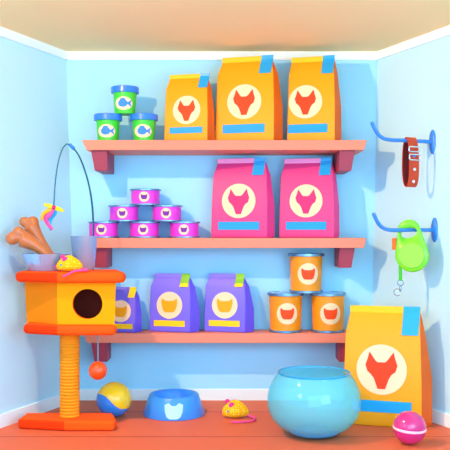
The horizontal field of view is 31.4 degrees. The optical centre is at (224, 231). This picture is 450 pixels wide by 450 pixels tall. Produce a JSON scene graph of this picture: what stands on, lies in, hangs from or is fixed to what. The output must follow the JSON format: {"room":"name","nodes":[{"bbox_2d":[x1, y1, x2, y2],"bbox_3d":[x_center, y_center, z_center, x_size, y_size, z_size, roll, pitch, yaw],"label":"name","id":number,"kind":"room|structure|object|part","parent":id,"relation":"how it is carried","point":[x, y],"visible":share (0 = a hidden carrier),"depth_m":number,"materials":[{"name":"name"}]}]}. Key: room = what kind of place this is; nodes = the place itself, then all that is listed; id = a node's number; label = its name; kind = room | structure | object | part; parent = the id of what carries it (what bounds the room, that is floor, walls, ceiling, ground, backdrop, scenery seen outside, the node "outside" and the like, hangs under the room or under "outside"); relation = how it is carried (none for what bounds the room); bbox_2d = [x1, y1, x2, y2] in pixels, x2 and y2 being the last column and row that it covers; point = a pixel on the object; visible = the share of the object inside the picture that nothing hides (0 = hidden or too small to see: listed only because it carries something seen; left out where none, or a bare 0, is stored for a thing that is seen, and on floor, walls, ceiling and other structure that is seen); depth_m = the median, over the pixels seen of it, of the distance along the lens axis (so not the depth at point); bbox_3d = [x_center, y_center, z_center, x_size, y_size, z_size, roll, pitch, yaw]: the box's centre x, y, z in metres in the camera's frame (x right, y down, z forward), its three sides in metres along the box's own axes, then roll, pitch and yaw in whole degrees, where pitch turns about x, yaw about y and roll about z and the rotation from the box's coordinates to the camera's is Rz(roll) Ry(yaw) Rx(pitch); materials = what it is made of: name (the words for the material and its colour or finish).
{"room":"pet store","nodes":[
{"label":"pet store","id":0,"kind":"room"},
{"bbox_2d":[0,37,71,413],"bbox_3d":[-1.918,-0.045,4.219,0.177,2.610,3.908,0,0,22],"label":"wall","id":1,"kind":"structure","parent":0,"point":[34,131],"depth_m":5.49,"materials":[{"name":"paint"}]},
{"bbox_2d":[0,395,59,427],"bbox_3d":[-1.824,1.218,4.197,0.017,0.084,3.879,0,0,22],"label":"baseboard","id":2,"kind":"structure","parent":1,"relation":"attached to","point":[11,417],"depth_m":5.43,"materials":[{"name":"white"}]},
{"bbox_2d":[0,26,67,59],"bbox_3d":[-1.903,-1.319,4.197,0.021,0.062,3.878,0,0,22],"label":"trim","id":3,"kind":"structure","parent":1,"relation":"attached to","point":[11,35],"depth_m":5.58,"materials":[{"name":"white paint"}]},
{"bbox_2d":[66,60,377,388],"bbox_3d":[0.000,-0.045,6.050,3.200,2.610,0.100,0,0,0],"label":"wall","id":4,"kind":"structure","parent":0,"point":[186,181],"depth_m":6.00,"materials":[{"name":"paint"}]},
{"bbox_2d":[79,389,343,399],"bbox_3d":[-0.011,1.218,5.993,2.200,0.084,0.014,0,0,0],"label":"baseboard","id":5,"kind":"structure","parent":4,"relation":"attached to","point":[85,394],"depth_m":5.99,"materials":[{"name":"white"}]},
{"bbox_2d":[84,329,345,361],"bbox_3d":[-0.003,0.837,5.880,2.036,0.213,0.240,0,0,0],"label":"wall shelf","id":6,"kind":"object","parent":4,"relation":"attached to","point":[258,335],"visible":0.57,"depth_m":5.76,"materials":[{"name":"pink wood"}]},
{"bbox_2d":[115,287,141,332],"bbox_3d":[-0.742,0.566,5.875,0.276,0.328,0.123,0,0,15],"label":"bag","id":7,"kind":"object","parent":6,"relation":"on","point":[128,315],"visible":0.75,"depth_m":5.82,"materials":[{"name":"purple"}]},
{"bbox_2d":[115,306,126,316],"bbox_3d":[-0.762,0.578,5.826,0.099,0.080,0.010,0,0,15],"label":"print","id":8,"kind":"object","parent":7,"relation":"attached to","point":[120,311],"depth_m":5.82,"materials":[{"name":"orange paper"}]},
{"bbox_2d":[149,273,199,332],"bbox_3d":[-0.369,0.517,5.887,0.379,0.426,0.132,0,0,15],"label":"bag","id":9,"kind":"object","parent":6,"relation":"on","point":[174,306],"visible":1,"depth_m":5.84,"materials":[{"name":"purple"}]},
{"bbox_2d":[161,299,176,311],"bbox_3d":[-0.407,0.537,5.838,0.121,0.098,0.010,0,0,15],"label":"print","id":10,"kind":"object","parent":9,"relation":"attached to","point":[167,305],"depth_m":5.84,"materials":[{"name":"orange paper"}]},
{"bbox_2d":[204,273,253,332],"bbox_3d":[0.032,0.517,5.886,0.373,0.426,0.132,0,0,15],"label":"bag","id":11,"kind":"object","parent":6,"relation":"on","point":[229,307],"visible":1,"depth_m":5.84,"materials":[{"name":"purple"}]},
{"bbox_2d":[217,299,232,311],"bbox_3d":[-0.003,0.537,5.837,0.119,0.096,0.010,0,0,15],"label":"print","id":12,"kind":"object","parent":11,"relation":"attached to","point":[223,305],"depth_m":5.84,"materials":[{"name":"orange paper"}]},
{"bbox_2d":[267,291,303,332],"bbox_3d":[0.445,0.587,5.880,0.268,0.286,0.268,0,0,0],"label":"can","id":13,"kind":"object","parent":6,"relation":"on","point":[285,307],"visible":0.94,"depth_m":5.78,"materials":[{"name":"orange metal"}]},
{"bbox_2d":[280,308,293,318],"bbox_3d":[0.449,0.590,5.765,0.101,0.081,0.014,0,0,-2],"label":"print","id":14,"kind":"object","parent":13,"relation":"attached to","point":[285,313],"depth_m":5.76,"materials":[{"name":"red paper"}]},
{"bbox_2d":[288,253,323,292],"bbox_3d":[0.595,0.300,5.880,0.268,0.286,0.268,0,0,0],"label":"can","id":15,"kind":"object","parent":13,"relation":"on","point":[305,268],"visible":1,"depth_m":5.78,"materials":[{"name":"orange metal"}]},
{"bbox_2d":[301,268,314,279],"bbox_3d":[0.600,0.302,5.765,0.101,0.081,0.014,0,0,-2],"label":"print","id":16,"kind":"object","parent":15,"relation":"attached to","point":[306,273],"depth_m":5.76,"materials":[{"name":"red paper"}]},
{"bbox_2d":[310,291,345,332],"bbox_3d":[0.757,0.587,5.880,0.268,0.286,0.268,0,0,0],"label":"can","id":17,"kind":"object","parent":6,"relation":"on","point":[327,306],"visible":0.95,"depth_m":5.78,"materials":[{"name":"orange metal"}]},
{"bbox_2d":[324,308,336,318],"bbox_3d":[0.761,0.590,5.765,0.101,0.081,0.014,0,0,-2],"label":"print","id":18,"kind":"object","parent":17,"relation":"attached to","point":[329,313],"depth_m":5.76,"materials":[{"name":"red paper"}]},
{"bbox_2d":[67,51,376,59],"bbox_3d":[-0.022,-1.319,5.991,2.338,0.062,0.018,0,0,0],"label":"trim","id":19,"kind":"structure","parent":4,"relation":"attached to","point":[72,55],"depth_m":5.98,"materials":[{"name":"white paint"}]},
{"bbox_2d":[82,140,366,173],"bbox_3d":[-0.003,-0.539,5.800,1.993,0.211,0.400,0,0,0],"label":"wall shelf","id":20,"kind":"object","parent":4,"relation":"attached to","point":[103,152],"visible":0.98,"depth_m":5.60,"materials":[{"name":"pink wood"}]},
{"bbox_2d":[94,113,121,139],"bbox_3d":[-0.840,-0.743,5.740,0.201,0.196,0.201,0,0,0],"label":"pot","id":21,"kind":"object","parent":20,"relation":"on","point":[107,124],"visible":0.87,"depth_m":5.67,"materials":[{"name":"green plastic"}]},
{"bbox_2d":[101,126,113,134],"bbox_3d":[-0.830,-0.721,5.666,0.096,0.063,0.021,0,0,-8],"label":"print","id":22,"kind":"object","parent":21,"relation":"attached to","point":[105,130],"depth_m":5.66,"materials":[{"name":"blue paper"}]},
{"bbox_3d":[-0.840,-0.721,5.740,0.167,0.151,0.167,0,0,0],"label":"pot","id":23,"kind":"part","parent":21,"relation":"part of","materials":[{"name":"green plastic"}]},
{"bbox_3d":[-0.840,-0.818,5.740,0.201,0.045,0.201,0,0,0],"label":"lid","id":24,"kind":"part","parent":21,"relation":"part of","materials":[{"name":"blue plastic"}]},
{"bbox_2d":[111,85,138,115],"bbox_3d":[-0.718,-0.939,5.740,0.201,0.196,0.201,0,0,0],"label":"pot","id":25,"kind":"object","parent":21,"relation":"on","point":[124,96],"visible":0.98,"depth_m":5.67,"materials":[{"name":"green plastic"}]},
{"bbox_3d":[-0.718,-0.917,5.740,0.167,0.151,0.167,0,0,0],"label":"pot","id":26,"kind":"part","parent":25,"relation":"part of","materials":[{"name":"green plastic"}]},
{"bbox_2d":[118,98,131,106],"bbox_3d":[-0.708,-0.917,5.666,0.096,0.063,0.021,0,0,-8],"label":"print","id":27,"kind":"object","parent":25,"relation":"attached to","point":[122,102],"depth_m":5.66,"materials":[{"name":"blue paper"}]},
{"bbox_3d":[-0.718,-1.015,5.740,0.201,0.045,0.201,0,0,0],"label":"lid","id":28,"kind":"part","parent":25,"relation":"part of","materials":[{"name":"blue plastic"}]},
{"bbox_2d":[130,113,157,139],"bbox_3d":[-0.581,-0.743,5.740,0.201,0.196,0.201,0,0,0],"label":"pot","id":29,"kind":"object","parent":20,"relation":"on","point":[143,123],"visible":0.9,"depth_m":5.67,"materials":[{"name":"green plastic"}]},
{"bbox_3d":[-0.581,-0.721,5.740,0.167,0.151,0.167,0,0,0],"label":"pot","id":30,"kind":"part","parent":29,"relation":"part of","materials":[{"name":"green plastic"}]},
{"bbox_2d":[137,126,150,134],"bbox_3d":[-0.572,-0.721,5.666,0.096,0.063,0.021,0,0,-8],"label":"print","id":31,"kind":"object","parent":29,"relation":"attached to","point":[141,130],"depth_m":5.66,"materials":[{"name":"blue paper"}]},
{"bbox_3d":[-0.581,-0.818,5.740,0.201,0.045,0.201,0,0,0],"label":"lid","id":32,"kind":"part","parent":29,"relation":"part of","materials":[{"name":"blue plastic"}]},
{"bbox_2d":[164,73,214,139],"bbox_3d":[-0.250,-0.892,5.771,0.362,0.494,0.152,0,0,15],"label":"bag","id":33,"kind":"object","parent":20,"relation":"on","point":[189,109],"visible":0.94,"depth_m":5.71,"materials":[{"name":"orange paper"}]},
{"bbox_2d":[178,100,194,120],"bbox_3d":[-0.276,-0.868,5.710,0.130,0.152,0.014,0,0,15],"label":"print","id":34,"kind":"object","parent":33,"relation":"attached to","point":[186,108],"depth_m":5.71,"materials":[{"name":"red"}]},
{"bbox_2d":[215,55,282,139],"bbox_3d":[0.179,-0.959,5.797,0.485,0.627,0.202,0,0,15],"label":"bag","id":35,"kind":"object","parent":20,"relation":"on","point":[248,101],"visible":0.91,"depth_m":5.72,"materials":[{"name":"orange paper"}]},
{"bbox_2d":[233,89,254,114],"bbox_3d":[0.136,-0.929,5.720,0.159,0.186,0.016,0,0,15],"label":"print","id":36,"kind":"object","parent":35,"relation":"attached to","point":[243,99],"depth_m":5.72,"materials":[{"name":"red"}]},
{"bbox_2d":[287,55,341,139],"bbox_3d":[0.649,-0.957,5.787,0.385,0.625,0.202,0,0,15],"label":"bag","id":37,"kind":"object","parent":20,"relation":"on","point":[314,102],"visible":0.98,"depth_m":5.71,"materials":[{"name":"orange paper"}]},
{"bbox_2d":[295,89,315,114],"bbox_3d":[0.574,-0.928,5.718,0.153,0.178,0.016,0,0,15],"label":"print","id":38,"kind":"object","parent":37,"relation":"attached to","point":[305,99],"depth_m":5.72,"materials":[{"name":"red"}]},
{"bbox_2d":[95,238,365,267],"bbox_3d":[-0.003,0.150,5.850,2.022,0.214,0.300,0,0,0],"label":"wall shelf","id":39,"kind":"object","parent":4,"relation":"attached to","point":[344,248],"visible":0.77,"depth_m":5.70,"materials":[{"name":"pink wood"}]},
{"bbox_2d":[88,221,118,237],"bbox_3d":[-0.890,-0.017,5.860,0.230,0.118,0.230,0,0,0],"label":"tin","id":40,"kind":"object","parent":39,"relation":"on","point":[103,229],"visible":0.88,"depth_m":5.77,"materials":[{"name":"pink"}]},
{"bbox_2d":[108,205,139,221],"bbox_3d":[-0.740,-0.136,5.860,0.230,0.118,0.230,0,0,0],"label":"tin","id":41,"kind":"object","parent":40,"relation":"on","point":[119,213],"visible":0.94,"depth_m":5.77,"materials":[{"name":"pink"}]},
{"bbox_2d":[130,188,160,205],"bbox_3d":[-0.582,-0.254,5.860,0.230,0.118,0.230,0,0,0],"label":"tin","id":42,"kind":"object","parent":41,"relation":"on","point":[139,196],"visible":0.97,"depth_m":5.77,"materials":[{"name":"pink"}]},
{"bbox_2d":[129,221,159,237],"bbox_3d":[-0.590,-0.017,5.860,0.230,0.118,0.230,0,0,0],"label":"tin","id":43,"kind":"object","parent":39,"relation":"on","point":[138,229],"visible":1,"depth_m":5.77,"materials":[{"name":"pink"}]},
{"bbox_2d":[169,221,199,237],"bbox_3d":[-0.297,-0.017,5.860,0.230,0.118,0.230,0,0,0],"label":"tin","id":44,"kind":"object","parent":39,"relation":"on","point":[178,229],"visible":1,"depth_m":5.77,"materials":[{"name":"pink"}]},
{"bbox_2d":[151,205,182,221],"bbox_3d":[-0.425,-0.136,5.860,0.230,0.118,0.230,0,0,0],"label":"tin","id":45,"kind":"object","parent":44,"relation":"on","point":[161,213],"visible":0.95,"depth_m":5.77,"materials":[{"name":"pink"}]},
{"bbox_2d":[211,157,274,237],"bbox_3d":[0.136,-0.250,5.861,0.464,0.583,0.172,0,0,15],"label":"bag","id":46,"kind":"object","parent":39,"relation":"on","point":[242,197],"visible":1,"depth_m":5.80,"materials":[{"name":"pink paper"}]},
{"bbox_2d":[228,189,248,213],"bbox_3d":[0.097,-0.222,5.795,0.159,0.185,0.015,0,0,15],"label":"print","id":47,"kind":"object","parent":46,"relation":"attached to","point":[238,199],"depth_m":5.79,"materials":[{"name":"pink paper"}]},
{"bbox_2d":[279,157,338,237],"bbox_3d":[0.620,-0.250,5.860,0.435,0.583,0.172,0,0,15],"label":"bag","id":48,"kind":"object","parent":39,"relation":"on","point":[309,201],"visible":1,"depth_m":5.80,"materials":[{"name":"pink paper"}]},
{"bbox_2d":[296,190,315,213],"bbox_3d":[0.586,-0.222,5.793,0.153,0.178,0.015,0,0,15],"label":"print","id":49,"kind":"object","parent":48,"relation":"attached to","point":[305,199],"depth_m":5.79,"materials":[{"name":"pink paper"}]},
{"bbox_2d":[0,0,449,50],"bbox_3d":[0.000,-1.400,4.250,6.800,0.100,3.900,0,0,0],"label":"ceiling","id":50,"kind":"structure","parent":0,"point":[67,25],"depth_m":5.13,"materials":[{"name":"beige paint"}]},
{"bbox_2d":[0,400,449,449],"bbox_3d":[0.000,1.310,4.250,6.800,0.100,3.900,0,0,0],"label":"floor","id":51,"kind":"structure","parent":0,"point":[133,430],"depth_m":5.03,"materials":[{"name":"wood"}]},
{"bbox_2d":[16,269,125,430],"bbox_3d":[-0.983,0.755,5.210,0.714,1.008,0.420,0,0,0],"label":"cat tree","id":52,"kind":"object","parent":51,"relation":"on","point":[76,304],"visible":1,"depth_m":5.09,"materials":[{"name":"orange wood"}]},
{"bbox_2d":[22,253,70,270],"bbox_3d":[-1.165,0.195,5.220,0.318,0.110,0.318,0,0,0],"label":"bowl","id":53,"kind":"object","parent":52,"relation":"on","point":[33,261],"visible":0.85,"depth_m":5.10,"materials":[{"name":"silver metal"}]},
{"bbox_2d":[6,227,50,253],"bbox_3d":[-1.248,0.099,5.170,0.338,0.268,0.110,0,0,0],"label":"bone","id":54,"kind":"object","parent":53,"relation":"in","point":[24,239],"visible":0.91,"depth_m":5.14},
{"bbox_2d":[19,216,53,253],"bbox_3d":[-1.222,0.064,5.295,0.279,0.337,0.102,0,0,0],"label":"bone","id":55,"kind":"object","parent":53,"relation":"in","point":[31,224],"visible":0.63,"depth_m":5.27},
{"bbox_3d":[-1.009,0.922,5.200,0.131,0.556,0.131,0,0,0],"label":"scratching post","id":56,"kind":"part","parent":52,"relation":"part of","materials":[{"name":"fabric"}]},
{"bbox_2d":[55,255,87,276],"bbox_3d":[-0.969,0.214,5.054,0.197,0.138,0.144,0,0,-19],"label":"mouse","id":57,"kind":"object","parent":52,"relation":"on","point":[67,263],"visible":1,"depth_m":5.04,"materials":[{"name":"yellow fabric"}]},
{"bbox_2d":[70,236,97,269],"bbox_3d":[-0.942,0.139,5.345,0.182,0.224,0.182,0,0,0],"label":"metal cup","id":58,"kind":"object","parent":52,"relation":"on","point":[83,247],"visible":0.78,"depth_m":5.28,"materials":[{"name":"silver metal"}]},
{"bbox_2d":[40,143,94,235],"bbox_3d":[-1.003,-0.164,5.197,0.376,0.813,0.115,0,0,-40],"label":"wand","id":59,"kind":"object","parent":58,"relation":"in","point":[50,213],"visible":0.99,"depth_m":5.13,"materials":[{"name":"blue plastic"}]},
{"bbox_3d":[-0.924,-0.157,5.238,0.068,0.799,0.217,0,0,20],"label":"rod","id":60,"kind":"part","parent":59,"relation":"part of","materials":[{"name":"blue plastic"}]},
{"bbox_3d":[-0.881,0.454,5.107,0.375,0.291,0.035,0,0,0],"label":"panel","id":61,"kind":"part","parent":52,"relation":"part of","materials":[{"name":"orange"}]},
{"bbox_2d":[96,382,130,416],"bbox_3d":[-0.756,1.141,5.450,0.237,0.237,0.237,0,0,0],"label":"ball","id":62,"kind":"object","parent":51,"relation":"on","point":[114,398],"visible":0.87,"depth_m":5.37,"materials":[{"name":"yellow plastic"}]},
{"bbox_2d":[143,389,204,420],"bbox_3d":[-0.353,1.188,5.539,0.429,0.142,0.431,0,0,0],"label":"bowl","id":63,"kind":"object","parent":51,"relation":"on","point":[164,404],"visible":1,"depth_m":5.39,"materials":[{"name":"blue plastic"}]},
{"bbox_2d":[220,399,255,422],"bbox_3d":[0.100,1.196,5.369,0.204,0.125,0.223,0,0,-23],"label":"mouse","id":64,"kind":"object","parent":51,"relation":"on","point":[234,408],"visible":1,"depth_m":5.39,"materials":[{"name":"yellow fabric"}]},
{"bbox_2d":[277,365,350,437],"bbox_3d":[0.553,1.062,4.970,0.584,0.393,0.584,0,0,0],"label":"fishbowl","id":65,"kind":"object","parent":51,"relation":"on","point":[308,430],"visible":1,"depth_m":4.94,"materials":[{"name":"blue glass"}]},
{"bbox_2d":[343,305,432,426],"bbox_3d":[1.070,0.873,5.272,0.576,0.772,0.220,0,0,17],"label":"bag","id":66,"kind":"object","parent":51,"relation":"on","point":[387,357],"visible":0.98,"depth_m":5.20,"materials":[{"name":"orange"}]},
{"bbox_2d":[365,351,396,388],"bbox_3d":[1.014,0.898,5.191,0.205,0.239,0.018,0,0,17],"label":"print","id":67,"kind":"object","parent":66,"relation":"attached to","point":[380,366],"depth_m":5.19,"materials":[{"name":"red paper"}]},
{"bbox_2d":[393,411,426,444],"bbox_3d":[1.095,1.162,4.750,0.197,0.195,0.197,0,0,21],"label":"ball","id":68,"kind":"object","parent":51,"relation":"on","point":[409,427],"visible":1,"depth_m":4.68,"materials":[{"name":"pink"}]},
{"bbox_2d":[372,35,449,413],"bbox_3d":[1.937,-0.045,4.220,0.155,2.610,3.942,0,0,-23],"label":"wall","id":69,"kind":"structure","parent":0,"point":[413,85],"depth_m":5.50,"materials":[{"name":"paint"}]},
{"bbox_2d":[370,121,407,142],"bbox_3d":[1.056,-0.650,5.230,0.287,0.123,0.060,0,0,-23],"label":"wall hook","id":70,"kind":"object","parent":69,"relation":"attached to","point":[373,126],"depth_m":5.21,"materials":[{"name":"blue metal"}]},
{"bbox_3d":[1.171,-0.651,5.280,0.494,0.120,0.025,0,0,-23],"label":"rod","id":71,"kind":"part","parent":70,"relation":"part of","materials":[{"name":"blue ceramic"}]},
{"bbox_2d":[372,212,437,241],"bbox_3d":[1.174,-0.029,5.241,0.497,0.195,0.060,0,0,-23],"label":"wall hook","id":72,"kind":"object","parent":69,"relation":"attached to","point":[434,225],"visible":0.99,"depth_m":5.26,"materials":[{"name":"blue metal"}]},
{"bbox_3d":[1.174,-0.059,5.241,0.494,0.120,0.025,0,0,-23],"label":"rod","id":73,"kind":"part","parent":72,"relation":"part of","materials":[{"name":"blue plastic"}]},
{"bbox_2d":[392,219,428,295],"bbox_3d":[1.216,0.170,5.247,0.243,0.506,0.053,0,0,24],"label":"leash","id":74,"kind":"object","parent":72,"relation":"hanging from","point":[412,253],"visible":0.98,"depth_m":5.23,"materials":[{"name":"green plastic"}]},
{"bbox_3d":[1.158,0.256,5.278,0.022,0.131,0.014,0,0,24],"label":"cord","id":75,"kind":"part","parent":74,"relation":"part of","materials":[{"name":"green fabric"}]},
{"bbox_3d":[1.394,-0.013,5.335,0.018,0.164,0.060,0,0,-23],"label":"mounting plate","id":76,"kind":"part","parent":72,"relation":"part of","materials":[{"name":"blue plastic"}]},
{"bbox_2d":[377,25,449,59],"bbox_3d":[1.912,-1.319,4.197,0.021,0.062,3.920,0,0,-23],"label":"trim","id":77,"kind":"structure","parent":69,"relation":"attached to","point":[443,32],"depth_m":5.56,"materials":[{"name":"white paint"}]},
{"bbox_2d":[417,130,435,153],"bbox_3d":[1.328,-0.601,5.347,0.146,0.154,0.060,0,0,-23],"label":"wall hook","id":78,"kind":"object","parent":69,"relation":"attached to","point":[431,141],"depth_m":5.36,"materials":[{"name":"blue metal"}]},
{"bbox_2d":[402,137,420,186],"bbox_3d":[1.232,-0.463,5.301,0.099,0.331,0.087,0,0,-27],"label":"dog collar","id":79,"kind":"object","parent":78,"relation":"hanging from","point":[411,157],"visible":1,"depth_m":5.28,"materials":[{"name":"leather"}]},
{"bbox_3d":[1.391,-0.605,5.374,0.018,0.164,0.060,0,0,-23],"label":"mounting plate","id":80,"kind":"part","parent":78,"relation":"part of","materials":[{"name":"blue ceramic"}]},
{"bbox_2d":[432,409,449,427],"bbox_3d":[1.855,1.218,4.197,0.017,0.084,3.920,0,0,-23],"label":"baseboard","id":81,"kind":"structure","parent":69,"relation":"attached to","point":[441,418],"depth_m":5.21,"materials":[{"name":"white"}]}
]}

